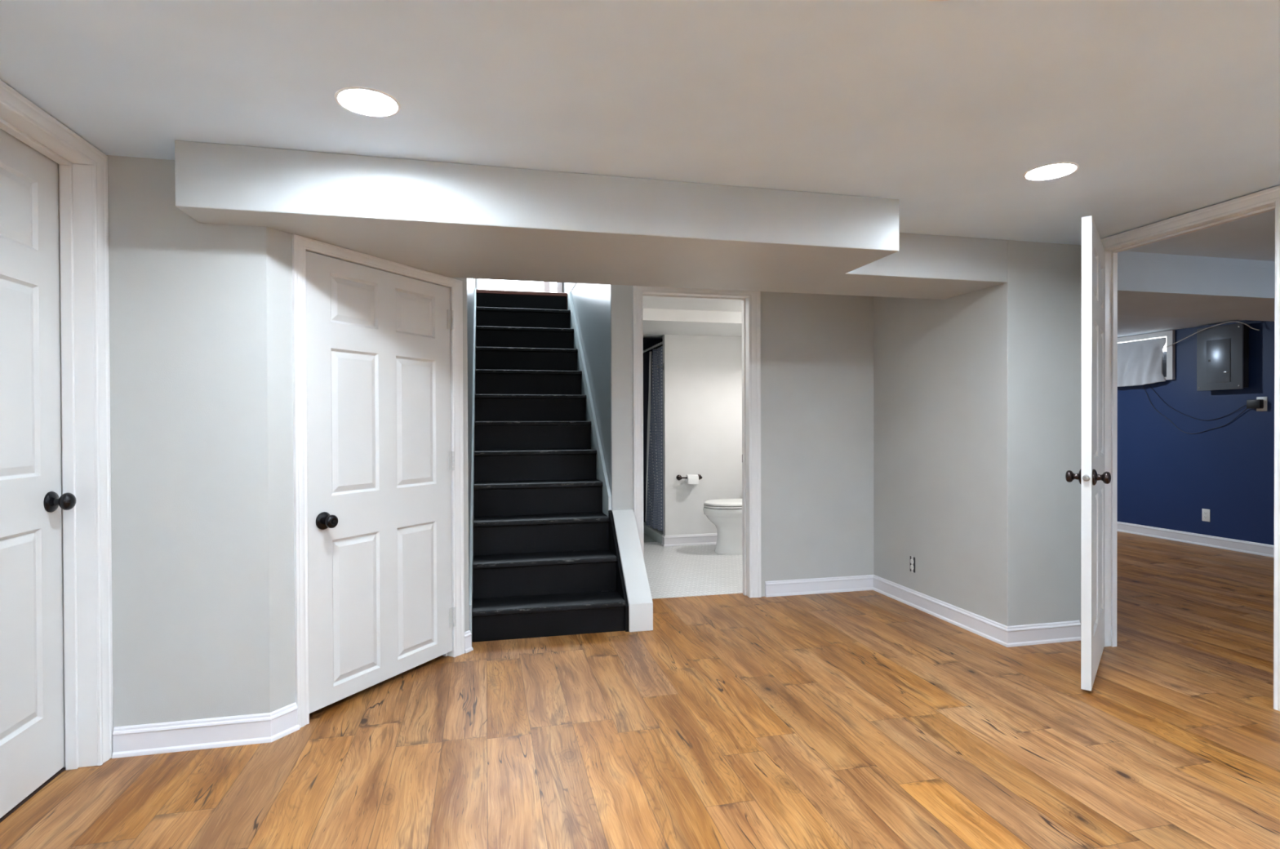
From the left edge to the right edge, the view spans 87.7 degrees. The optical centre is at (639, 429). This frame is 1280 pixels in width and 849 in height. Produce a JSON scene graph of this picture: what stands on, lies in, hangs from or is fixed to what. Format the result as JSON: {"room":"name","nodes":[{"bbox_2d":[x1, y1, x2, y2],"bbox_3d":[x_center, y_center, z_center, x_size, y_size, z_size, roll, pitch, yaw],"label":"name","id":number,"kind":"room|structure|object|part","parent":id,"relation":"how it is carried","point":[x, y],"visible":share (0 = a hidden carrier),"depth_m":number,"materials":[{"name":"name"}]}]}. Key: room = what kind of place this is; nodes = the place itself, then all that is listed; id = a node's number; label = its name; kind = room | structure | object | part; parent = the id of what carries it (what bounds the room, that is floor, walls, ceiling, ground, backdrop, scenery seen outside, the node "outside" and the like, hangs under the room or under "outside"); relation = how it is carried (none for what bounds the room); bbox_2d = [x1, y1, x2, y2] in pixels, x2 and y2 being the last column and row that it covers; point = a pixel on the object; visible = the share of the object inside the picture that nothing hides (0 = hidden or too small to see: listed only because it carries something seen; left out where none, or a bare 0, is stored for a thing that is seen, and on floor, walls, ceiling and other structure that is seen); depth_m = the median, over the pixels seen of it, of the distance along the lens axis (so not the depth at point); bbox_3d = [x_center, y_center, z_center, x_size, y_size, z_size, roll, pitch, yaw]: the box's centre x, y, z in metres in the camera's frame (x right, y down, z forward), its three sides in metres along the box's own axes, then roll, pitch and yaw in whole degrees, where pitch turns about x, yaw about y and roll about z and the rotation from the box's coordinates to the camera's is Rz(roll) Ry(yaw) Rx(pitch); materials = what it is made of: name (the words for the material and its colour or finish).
{"room":"finished basement","nodes":[
{"label":"finished basement","id":0,"kind":"room"},
{"bbox_2d":[106,155,270,728],"bbox_3d":[-1.686,0.098,2.520,0.534,2.180,0.100,0,0,-13],"label":"wall","id":1,"kind":"structure","parent":0,"point":[188,381],"depth_m":2.47,"materials":[{"name":"grey paint"}]},
{"bbox_2d":[111,712,271,758],"bbox_3d":[-1.654,1.136,2.472,0.524,0.105,0.021,0,0,-13],"label":"baseboard","id":2,"kind":"structure","parent":1,"relation":"attached to","point":[135,740],"depth_m":2.47,"materials":[{"name":"white paint"}]},
{"bbox_2d":[266,226,468,712],"bbox_3d":[-1.205,0.092,3.055,0.090,2.180,1.125,0,0,26],"label":"wall","id":3,"kind":"structure","parent":0,"point":[278,243],"depth_m":2.58,"materials":[{"name":"grey paint"}]},
{"bbox_2d":[270,702,299,742],"bbox_3d":[-1.379,1.134,2.579,0.021,0.105,0.120,0,0,26],"label":"baseboard","id":4,"kind":"structure","parent":3,"relation":"attached to","point":[284,722],"depth_m":2.58,"materials":[{"name":"white paint"}]},
{"bbox_2d":[291,234,464,728],"bbox_3d":[-1.163,0.206,3.066,0.155,1.952,0.968,0,0,26],"label":"door","id":5,"kind":"structure","parent":3,"relation":"in","point":[378,419],"depth_m":2.99,"materials":[{"name":"white paint"}]},
{"bbox_3d":[-1.278,0.379,2.734,0.066,0.074,0.074,0,0,26],"label":"knob","id":6,"kind":"part","parent":5,"relation":"part of","materials":[{"name":"black metal"}]},
{"bbox_2d":[464,630,473,653],"bbox_3d":[-0.910,1.125,3.525,0.021,0.105,0.055,0,0,26],"label":"baseboard","id":7,"kind":"structure","parent":3,"relation":"attached to","point":[468,640],"depth_m":3.52,"materials":[{"name":"white paint"}]},
{"bbox_2d":[466,278,475,630],"bbox_3d":[-1.417,-1.185,5.439,0.100,4.700,3.948,0,0,-13],"label":"wall","id":8,"kind":"structure","parent":0,"point":[470,285],"depth_m":4.20,"materials":[{"name":"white paint"}]},
{"bbox_2d":[475,278,563,292],"bbox_3d":[-1.236,-2.439,6.935,1.144,2.215,0.100,0,0,-13],"label":"wall","id":9,"kind":"structure","parent":0,"point":[475,278],"depth_m":6.79,"materials":[{"name":"grey paint"}]},
{"bbox_2d":[476,278,562,292],"bbox_3d":[-1.252,-2.315,6.901,0.872,1.963,0.080,0,0,-13],"label":"door","id":10,"kind":"structure","parent":9,"relation":"in","point":[486,284],"depth_m":6.92,"materials":[{"name":"white"}]},
{"bbox_3d":[-1.337,-2.326,6.897,0.660,1.840,0.010,0,0,-13],"label":"pane","id":11,"kind":"part","parent":10,"relation":"part of","materials":[{"name":"white glass"}]},
{"bbox_2d":[475,289,567,310],"bbox_3d":[-1.199,-1.187,6.708,0.899,0.283,0.575,0,0,-13],"label":"floor","id":12,"kind":"structure","parent":0,"point":[476,290],"depth_m":6.42,"materials":[{"name":"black wood"}]},
{"bbox_2d":[174,140,1007,299],"bbox_3d":[0.131,-0.890,3.170,3.762,0.227,0.958,0,0,-13],"label":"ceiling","id":13,"kind":"structure","parent":0,"point":[451,220],"depth_m":2.70,"materials":[{"name":"grey paint"}]},
{"bbox_2d":[563,282,653,631],"bbox_3d":[-0.434,-1.191,5.713,0.148,4.700,3.858,0,0,-13],"label":"wall","id":14,"kind":"structure","parent":0,"point":[592,303],"depth_m":4.50,"materials":[{"name":"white paint"}]},
{"bbox_2d":[0,530,1279,848],"bbox_3d":[2.169,1.223,2.514,8.550,0.100,11.100,0,0,-13],"label":"floor","id":15,"kind":"structure","parent":0,"point":[867,719],"depth_m":2.49,"materials":[{"name":"laminate"}]},
{"bbox_2d":[468,288,628,642],"bbox_3d":[-0.810,-0.076,5.058,0.895,2.483,2.822,0,0,-13],"label":"staircase","id":16,"kind":"structure","parent":15,"relation":"on","point":[531,384],"depth_m":4.55,"materials":[{"name":"black paint"}]},
{"bbox_3d":[-0.136,0.850,4.110,0.019,0.640,0.543,0,0,-13],"label":"panel","id":17,"kind":"part","parent":16,"relation":"part of","materials":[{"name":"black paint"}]},
{"bbox_2d":[643,522,663,544],"bbox_3d":[0.155,1.105,7.099,0.100,0.087,0.975,0,0,-13],"label":"curb","id":18,"kind":"object","parent":15,"relation":"on","point":[655,534],"visible":0.45,"depth_m":6.97,"materials":[{"name":"tile"}]},
{"bbox_2d":[702,498,742,554],"bbox_3d":[1.012,0.730,6.261,0.864,0.840,0.490,0,0,-13],"label":"toilet","id":19,"kind":"object","parent":15,"relation":"on","point":[726,514],"visible":0.41,"depth_m":6.12,"materials":[{"name":"white ceramic"}]},
{"bbox_3d":[0.874,0.713,6.229,0.568,0.016,0.378,0,0,-13],"label":"seat","id":20,"kind":"part","parent":19,"relation":"part of","materials":[{"name":"white plastic"}]},
{"bbox_3d":[0.876,0.683,6.229,0.564,0.032,0.376,0,0,-13],"label":"lid","id":21,"kind":"part","parent":19,"relation":"part of","materials":[{"name":"white plastic"}]},
{"bbox_2d":[873,240,1081,626],"bbox_3d":[2.089,0.070,4.312,0.560,2.180,1.386,0,0,-13],"label":"wall pier","id":22,"kind":"object","parent":15,"relation":"on","point":[977,394],"visible":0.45,"depth_m":3.72,"materials":[{"name":"grey paint"}]},
{"bbox_2d":[910,555,915,573],"bbox_3d":[1.788,0.889,4.374,0.007,0.110,0.052,0,0,-13],"label":"wall outlet","id":23,"kind":"object","parent":22,"relation":"attached to","point":[912,557],"visible":1,"depth_m":4.37,"materials":[{"name":"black plastic"}]},
{"bbox_2d":[872,574,1007,647],"bbox_3d":[1.826,1.110,4.185,0.021,0.105,1.287,0,0,-13],"label":"baseboard","id":24,"kind":"structure","parent":22,"relation":"attached to","point":[988,628],"depth_m":4.05,"materials":[{"name":"white paint"}]},
{"bbox_2d":[1007,620,1080,647],"bbox_3d":[2.196,1.113,3.621,0.485,0.105,0.021,0,0,-13],"label":"baseboard","id":25,"kind":"object","parent":22,"relation":"attached to","point":[1064,631],"visible":0.9,"depth_m":3.62,"materials":[{"name":"white paint"}]},
{"bbox_2d":[0,0,1279,337],"bbox_3d":[0.383,-1.057,2.084,4.900,0.120,11.100,0,0,-13],"label":"ceiling","id":26,"kind":"structure","parent":0,"point":[1165,109],"depth_m":1.95,"materials":[{"name":"white paint"}]},
{"bbox_2d":[334,86,400,116],"bbox_3d":[-0.824,-1.020,2.018,0.186,0.064,0.186,0,0,-13],"label":"recessed light","id":27,"kind":"object","parent":26,"relation":"in","point":[366,101],"visible":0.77,"depth_m":2.04,"materials":[{"name":"white paint"}]},
{"bbox_2d":[339,88,395,109],"bbox_3d":[-0.824,-1.006,2.018,0.162,0.007,0.162,0,0,-13],"label":"diffuser","id":28,"kind":"object","parent":27,"relation":"attached to","point":[349,99],"depth_m":2.03,"materials":[{"name":"white plastic"}]},
{"bbox_2d":[1022,161,1079,180],"bbox_3d":[1.601,-1.033,2.596,0.186,0.064,0.186,0,0,-13],"label":"recessed light","id":29,"kind":"object","parent":26,"relation":"in","point":[1055,170],"visible":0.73,"depth_m":2.62,"materials":[{"name":"white paint"}]},
{"bbox_2d":[1028,164,1073,175],"bbox_3d":[1.601,-1.020,2.596,0.162,0.007,0.162,0,0,-13],"label":"diffuser","id":30,"kind":"object","parent":29,"relation":"attached to","point":[1046,169],"depth_m":2.61,"materials":[{"name":"white plastic"}]},
{"bbox_2d":[643,337,662,522],"bbox_3d":[0.180,0.053,7.649,1.910,2.180,0.100,0,0,-13],"label":"wall","id":31,"kind":"structure","parent":0,"point":[647,342],"depth_m":7.57,"materials":[{"name":"paint"}]},
{"bbox_2d":[643,341,662,352],"bbox_3d":[0.142,-0.870,7.083,0.052,0.057,0.975,0,0,-13],"label":"curtain rod","id":32,"kind":"object","parent":31,"relation":"attached to","point":[656,345],"visible":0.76,"depth_m":7.01,"materials":[{"name":"metal"}]},
{"bbox_2d":[644,351,651,521],"bbox_3d":[0.092,0.096,7.268,0.024,1.860,0.246,0,0,-13],"label":"liner","id":33,"kind":"object","parent":32,"relation":"hanging from","point":[650,354],"visible":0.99,"depth_m":7.24,"materials":[{"name":"black fabric"}]},
{"bbox_2d":[646,346,663,530],"bbox_3d":[0.171,0.113,6.993,0.088,1.900,0.696,0,0,-13],"label":"shower curtain","id":34,"kind":"object","parent":32,"relation":"hanging from","point":[655,479],"visible":0.89,"depth_m":6.95,"materials":[{"name":"fabric"}]},
{"bbox_2d":[642,308,742,337],"bbox_3d":[0.497,-0.978,6.259,1.910,0.100,1.019,0,0,-13],"label":"soffit","id":35,"kind":"structure","parent":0,"point":[657,322],"depth_m":5.82,"materials":[{"name":"white paint"}]},
{"bbox_2d":[662,334,742,535],"bbox_3d":[0.842,0.057,6.712,1.244,2.180,0.075,0,0,-13],"label":"wall","id":36,"kind":"structure","parent":0,"point":[702,375],"depth_m":6.62,"materials":[{"name":"white paint"}]},
{"bbox_2d":[661,533,664,546],"bbox_3d":[0.232,1.098,6.567,0.021,0.105,0.096,0,0,-13],"label":"baseboard","id":37,"kind":"structure","parent":36,"relation":"attached to","point":[663,535],"depth_m":6.57,"materials":[{"name":"white paint"}]},
{"bbox_2d":[675,474,702,479],"bbox_3d":[0.492,0.478,6.557,0.259,0.054,0.074,0,0,-13],"label":"toilet paper holder","id":38,"kind":"object","parent":36,"relation":"attached to","point":[678,477],"visible":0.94,"depth_m":6.55,"materials":[{"name":"brown metal"}]},
{"bbox_3d":[0.392,0.478,6.534,0.054,0.054,0.074,0,0,-13],"label":"post","id":39,"kind":"part","parent":38,"relation":"part of","materials":[{"name":"brown metal"}]},
{"bbox_2d":[685,474,698,484],"bbox_3d":[0.514,0.493,6.536,0.108,0.090,0.083,0,0,-13],"label":"toilet paper roll","id":40,"kind":"object","parent":38,"relation":"on","point":[694,478],"visible":1,"depth_m":6.50,"materials":[{"name":"white paper"}]},
{"bbox_2d":[663,533,717,546],"bbox_3d":[0.798,1.095,6.660,1.165,0.105,0.021,0,0,-13],"label":"baseboard","id":41,"kind":"structure","parent":36,"relation":"attached to","point":[695,539],"depth_m":6.59,"materials":[{"name":"white paint"}]},
{"bbox_2d":[611,284,873,596],"bbox_3d":[0.748,0.073,4.650,1.941,2.180,0.120,0,0,-13],"label":"wall","id":42,"kind":"structure","parent":0,"point":[817,349],"depth_m":4.69,"materials":[{"name":"grey paint"}]},
{"bbox_2d":[632,285,761,597],"bbox_3d":[0.380,0.098,4.563,0.897,2.133,0.148,0,0,-13],"label":"door frame","id":43,"kind":"structure","parent":42,"relation":"in","point":[751,300],"depth_m":4.58,"materials":[{"name":"white paint"}]},
{"bbox_2d":[764,574,873,597],"bbox_3d":[1.282,1.108,4.709,0.845,0.105,0.021,0,0,-13],"label":"baseboard","id":44,"kind":"structure","parent":42,"relation":"attached to","point":[856,583],"depth_m":4.70,"materials":[{"name":"white paint"}]},
{"bbox_2d":[1116,320,1274,545],"bbox_3d":[6.095,0.057,4.085,0.120,2.180,9.400,0,0,-13],"label":"wall","id":45,"kind":"structure","parent":0,"point":[1166,474],"depth_m":6.51,"materials":[{"name":"blue paint"}]},
{"bbox_2d":[1117,329,1175,380],"bbox_3d":[5.274,-0.755,7.256,0.035,0.498,1.080,0,0,-13],"label":"window","id":46,"kind":"structure","parent":45,"relation":"in","point":[1168,353],"depth_m":6.79,"materials":[{"name":"white paint"}]},
{"bbox_2d":[1117,337,1166,386],"bbox_3d":[5.215,-0.701,7.255,0.078,0.480,0.983,0,0,-13],"label":"cloth","id":47,"kind":"object","parent":46,"relation":"hanging from","point":[1140,362],"visible":0.56,"depth_m":7.01,"materials":[{"name":"white fabric"}]},
{"bbox_3d":[5.285,-0.874,7.258,0.008,0.150,0.960,0,0,-13],"label":"pane","id":48,"kind":"part","parent":46,"relation":"part of","materials":[{"name":"white glass"}]},
{"bbox_3d":[5.286,-0.667,7.260,0.008,0.263,0.960,0,0,-13],"label":"pane","id":49,"kind":"part","parent":46,"relation":"part of","materials":[{"name":"grey glass"}]},
{"bbox_2d":[1116,521,1274,557],"bbox_3d":[6.030,1.095,4.077,0.021,0.105,9.200,0,0,-13],"label":"baseboard","id":50,"kind":"structure","parent":45,"relation":"attached to","point":[1258,548],"depth_m":6.50,"materials":[{"name":"white paint"}]},
{"bbox_2d":[1142,384,1263,434],"bbox_3d":[5.450,-0.211,6.503,0.049,0.519,1.118,0,0,-12],"label":"cable","id":51,"kind":"object","parent":45,"relation":"attached to","point":[1257,403],"visible":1,"depth_m":6.05,"materials":[{"name":"black plastic"}]},
{"bbox_3d":[5.448,-0.276,6.528,0.024,0.388,0.948,0,0,-13],"label":"cord","id":52,"kind":"part","parent":51,"relation":"part of","materials":[{"name":"black plastic"}]},
{"bbox_2d":[1201,508,1209,521],"bbox_3d":[5.483,0.835,6.451,0.009,0.120,0.074,0,0,-13],"label":"wall outlet","id":53,"kind":"object","parent":45,"relation":"attached to","point":[1205,513],"visible":1,"depth_m":6.45,"materials":[{"name":"white plastic"}]},
{"bbox_2d":[1196,323,1248,391],"bbox_3d":[5.468,-0.667,6.250,0.114,0.600,0.400,0,0,-13],"label":"breaker panel","id":54,"kind":"object","parent":45,"relation":"attached to","point":[1222,351],"visible":0.98,"depth_m":6.20,"materials":[{"name":"grey metal"}]},
{"bbox_2d":[1163,320,1259,348],"bbox_3d":[5.410,-0.907,6.384,0.081,0.177,0.903,0,0,-11],"label":"cable","id":55,"kind":"object","parent":54,"relation":"attached to","point":[1230,321],"visible":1,"depth_m":6.24,"materials":[{"name":"white plastic"}]},
{"bbox_3d":[5.422,-0.638,6.244,0.006,0.402,0.210,0,0,-13],"label":"door","id":56,"kind":"part","parent":54,"relation":"part of","materials":[{"name":"grey metal"}]},
{"bbox_2d":[1256,396,1266,411],"bbox_3d":[5.586,-0.225,5.982,0.009,0.128,0.085,0,0,-13],"label":"wall outlet","id":57,"kind":"object","parent":45,"relation":"attached to","point":[1264,398],"visible":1,"depth_m":5.96,"materials":[{"name":"white plastic"}]},
{"bbox_2d":[1116,209,1275,337],"bbox_3d":[4.400,-1.062,3.684,3.650,0.165,9.400,0,0,-13],"label":"ceiling","id":58,"kind":"structure","parent":0,"point":[1247,242],"depth_m":3.82,"materials":[{"name":"white paint"}]},
{"bbox_2d":[1117,258,1275,321],"bbox_3d":[4.131,-0.916,4.491,3.510,0.225,0.708,0,0,-13],"label":"soffit","id":59,"kind":"structure","parent":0,"point":[1144,287],"depth_m":4.01,"materials":[{"name":"white paint"}]},
{"bbox_3d":[3.230,0.094,0.460,0.080,2.180,6.634,0,0,-13],"label":"wall","id":60,"kind":"structure","parent":0,"visible":0},
{"bbox_2d":[1065,185,1279,711],"bbox_3d":[2.287,0.081,3.098,0.724,2.175,0.920,0,0,-13],"label":"door","id":61,"kind":"structure","parent":60,"relation":"in","point":[1097,477],"depth_m":3.08,"materials":[{"name":"white paint"}]},
{"bbox_3d":[1.970,0.215,3.022,0.066,0.074,0.074,0,1,38],"label":"knob","id":62,"kind":"part","parent":61,"relation":"part of","materials":[{"name":"brown metal"}]},
{"bbox_3d":[2.052,0.215,2.957,0.066,0.074,0.074,0,1,38],"label":"knob","id":63,"kind":"part","parent":61,"relation":"part of","materials":[{"name":"brown metal"}]},
{"bbox_3d":[-1.287,0.120,-0.665,0.130,2.180,6.485,0,0,-13],"label":"wall","id":64,"kind":"structure","parent":0,"visible":0},
{"bbox_2d":[0,80,113,822],"bbox_3d":[-1.882,0.105,1.921,0.150,2.176,0.976,0,0,-13],"label":"door","id":65,"kind":"structure","parent":64,"relation":"in","point":[56,714],"depth_m":2.25,"materials":[{"name":"white paint"}]},
{"bbox_3d":[-1.966,0.247,2.266,0.071,0.072,0.072,0,0,-13],"label":"knob","id":66,"kind":"part","parent":65,"relation":"part of","materials":[{"name":"black metal"}]}
]}

